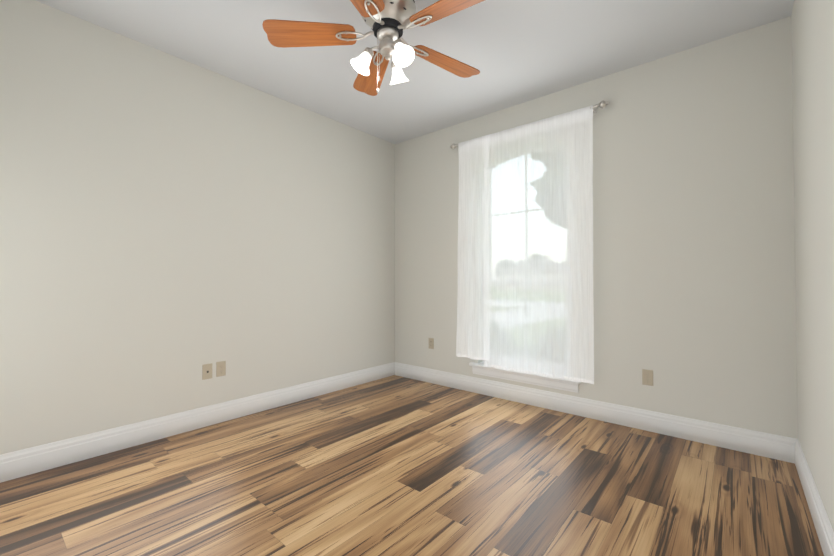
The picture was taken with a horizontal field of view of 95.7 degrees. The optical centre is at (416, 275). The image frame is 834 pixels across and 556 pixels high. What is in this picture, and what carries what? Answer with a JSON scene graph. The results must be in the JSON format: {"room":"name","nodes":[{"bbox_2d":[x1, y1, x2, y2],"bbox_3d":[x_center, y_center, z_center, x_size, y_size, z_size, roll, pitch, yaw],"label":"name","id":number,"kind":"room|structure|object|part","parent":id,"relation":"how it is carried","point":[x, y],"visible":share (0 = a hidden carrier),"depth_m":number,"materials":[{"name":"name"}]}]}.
{"room":"empty bedroom","nodes":[
{"label":"empty bedroom","id":0,"kind":"room"},
{"bbox_2d":[0,0,394,454],"bbox_3d":[-1.490,-0.218,3.169,0.160,2.740,3.920,-1,-1,40],"label":"wall","id":1,"kind":"structure","parent":0,"point":[170,225],"depth_m":2.68,"materials":[{"name":"white paint"}]},
{"bbox_2d":[0,362,394,482],"bbox_3d":[-1.423,1.077,3.092,0.016,0.148,3.600,-1,-1,40],"label":"baseboard","id":2,"kind":"structure","parent":1,"relation":"attached to","point":[26,462],"depth_m":2.65,"materials":[{"name":"white wood"}]},
{"bbox_2d":[202,363,211,379],"bbox_3d":[-1.604,0.735,2.890,0.007,0.114,0.070,-1,-1,40],"label":"electrical outlet","id":3,"kind":"object","parent":1,"relation":"attached to","point":[206,371],"visible":1,"depth_m":2.88,"materials":[{"name":"beige plastic"}]},
{"bbox_2d":[216,361,225,376],"bbox_3d":[-1.539,0.734,2.966,0.008,0.114,0.070,-1,-1,40],"label":"electrical outlet","id":4,"kind":"object","parent":1,"relation":"attached to","point":[221,368],"visible":1,"depth_m":2.96,"materials":[{"name":"beige plastic"}]},
{"bbox_2d":[0,375,823,555],"bbox_3d":[-0.142,1.193,2.004,3.694,0.120,3.920,-1,-1,40],"label":"floor","id":5,"kind":"structure","parent":0,"point":[394,465],"depth_m":1.99,"materials":[{"name":"brown wood"}]},
{"bbox_2d":[36,0,793,143],"bbox_3d":[-0.142,-1.666,2.049,3.694,0.120,3.920,-1,-1,40],"label":"ceiling","id":6,"kind":"structure","parent":0,"point":[515,52],"depth_m":2.61,"materials":[{"name":"white paint"}]},
{"bbox_2d":[262,0,484,95],"bbox_3d":[-0.127,-1.300,2.082,1.277,0.612,1.299,-1,-1,40],"label":"fan","id":7,"kind":"object","parent":6,"relation":"hanging from","point":[388,22],"visible":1,"depth_m":2.06,"materials":[{"name":"brown wood"}]},
{"bbox_3d":[-0.536,-1.332,2.085,0.596,0.045,0.175,0,-1,-1],"label":"blade","id":8,"kind":"part","parent":7,"relation":"part of","materials":[{"name":"brown wood"}]},
{"bbox_3d":[-0.312,-1.170,2.070,0.112,0.117,0.110,-1,-1,40],"label":"lamp shade","id":9,"kind":"part","parent":7,"relation":"part of","materials":[{"name":"white glass"}]},
{"bbox_3d":[-0.270,-1.337,1.735,0.175,0.045,0.596,0,-1,17],"label":"blade","id":10,"kind":"part","parent":7,"relation":"part of","materials":[{"name":"brown wood"}]},
{"bbox_3d":[-0.285,-1.326,2.446,0.175,0.045,0.596,0,-1,-19],"label":"blade","id":11,"kind":"part","parent":7,"relation":"part of","materials":[{"name":"brown wood"}]},
{"bbox_3d":[-0.213,-1.163,2.084,0.040,0.339,0.051,-1,-1,40],"label":"chain","id":12,"kind":"part","parent":7,"relation":"part of","materials":[{"name":"silver metal"}]},
{"bbox_3d":[-0.162,-1.490,2.095,0.314,0.232,0.317,-1,-1,40],"label":"motor","id":13,"kind":"part","parent":7,"relation":"part of","materials":[{"name":"silver metal"}]},
{"bbox_3d":[-0.107,-1.167,2.228,0.117,0.117,0.112,-1,-1,40],"label":"lamp shade","id":14,"kind":"part","parent":7,"relation":"part of","materials":[{"name":"white glass"}]},
{"bbox_3d":[-0.073,-1.171,1.973,0.113,0.117,0.118,-1,-1,40],"label":"lamp shade","id":15,"kind":"part","parent":7,"relation":"part of","materials":[{"name":"white glass"}]},
{"bbox_3d":[0.136,-1.328,2.319,0.596,0.045,0.175,1,-1,-37],"label":"blade","id":16,"kind":"part","parent":7,"relation":"part of","materials":[{"name":"brown wood"}]},
{"bbox_3d":[0.145,-1.335,1.880,0.596,0.045,0.175,-1,-1,35],"label":"blade","id":17,"kind":"part","parent":7,"relation":"part of","materials":[{"name":"brown wood"}]},
{"bbox_2d":[395,16,797,438],"bbox_3d":[1.074,-0.214,3.460,3.374,2.740,0.160,-1,-1,40],"label":"wall","id":18,"kind":"structure","parent":0,"point":[694,297],"depth_m":2.70,"materials":[{"name":"white paint"}]},
{"bbox_2d":[429,338,433,348],"bbox_3d":[0.153,0.742,4.116,0.070,0.114,0.008,-1,-1,40],"label":"electrical outlet","id":19,"kind":"object","parent":18,"relation":"attached to","point":[431,343],"visible":1,"depth_m":4.11,"materials":[{"name":"beige plastic"}]},
{"bbox_2d":[469,362,580,383],"bbox_3d":[0.960,0.877,3.458,1.050,0.028,0.140,-1,-1,40],"label":"window sill","id":20,"kind":"structure","parent":18,"relation":"attached to","point":[480,364],"depth_m":3.43,"materials":[{"name":"white wood"}]},
{"bbox_2d":[472,366,578,392],"bbox_3d":[0.940,0.932,3.433,1.010,0.082,0.026,-1,-1,40],"label":"apron","id":21,"kind":"object","parent":18,"relation":"attached to","point":[554,384],"visible":0.79,"depth_m":3.38,"materials":[{"name":"white wood"}]},
{"bbox_2d":[450,100,607,383],"bbox_3d":[0.925,-0.248,3.403,1.495,2.219,0.120,-1,-1,40],"label":"curtain","id":22,"kind":"object","parent":18,"relation":"attached to","point":[525,258],"visible":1,"depth_m":3.31,"materials":[{"name":"white fabric"}]},
{"bbox_3d":[0.533,-0.263,3.683,0.380,2.147,0.036,-1,-1,40],"label":"panel","id":23,"kind":"part","parent":22,"relation":"part of","materials":[{"name":"fabric"}]},
{"bbox_3d":[0.929,-1.328,3.426,1.495,0.060,0.106,-1,-1,40],"label":"rod","id":24,"kind":"part","parent":22,"relation":"part of","materials":[{"name":"silver metal"}]},
{"bbox_3d":[1.012,-0.242,3.281,0.980,2.202,0.039,-1,-1,40],"label":"panel","id":25,"kind":"part","parent":22,"relation":"part of","materials":[{"name":"fabric"}]},
{"bbox_2d":[395,362,796,462],"bbox_3d":[1.017,1.081,3.372,3.374,0.148,0.016,-1,-1,40],"label":"baseboard","id":26,"kind":"structure","parent":18,"relation":"attached to","point":[772,446],"depth_m":2.88,"materials":[{"name":"white wood"}]},
{"bbox_2d":[642,369,652,385],"bbox_3d":[1.708,0.756,2.796,0.070,0.114,0.008,-1,-1,40],"label":"electrical outlet","id":27,"kind":"object","parent":18,"relation":"attached to","point":[647,377],"visible":1,"depth_m":2.79,"materials":[{"name":"beige plastic"}]},
{"bbox_2d":[791,0,833,530],"bbox_3d":[1.205,-0.255,0.883,0.160,2.740,3.920,-1,-1,40],"label":"wall","id":28,"kind":"structure","parent":0,"point":[812,27],"depth_m":1.71,"materials":[{"name":"white paint"}]},
{"bbox_2d":[795,439,833,555],"bbox_3d":[1.138,1.042,0.920,0.016,0.148,3.600,-1,-1,40],"label":"baseboard","id":29,"kind":"structure","parent":28,"relation":"attached to","point":[823,527],"depth_m":1.70,"materials":[{"name":"white wood"}]}
]}

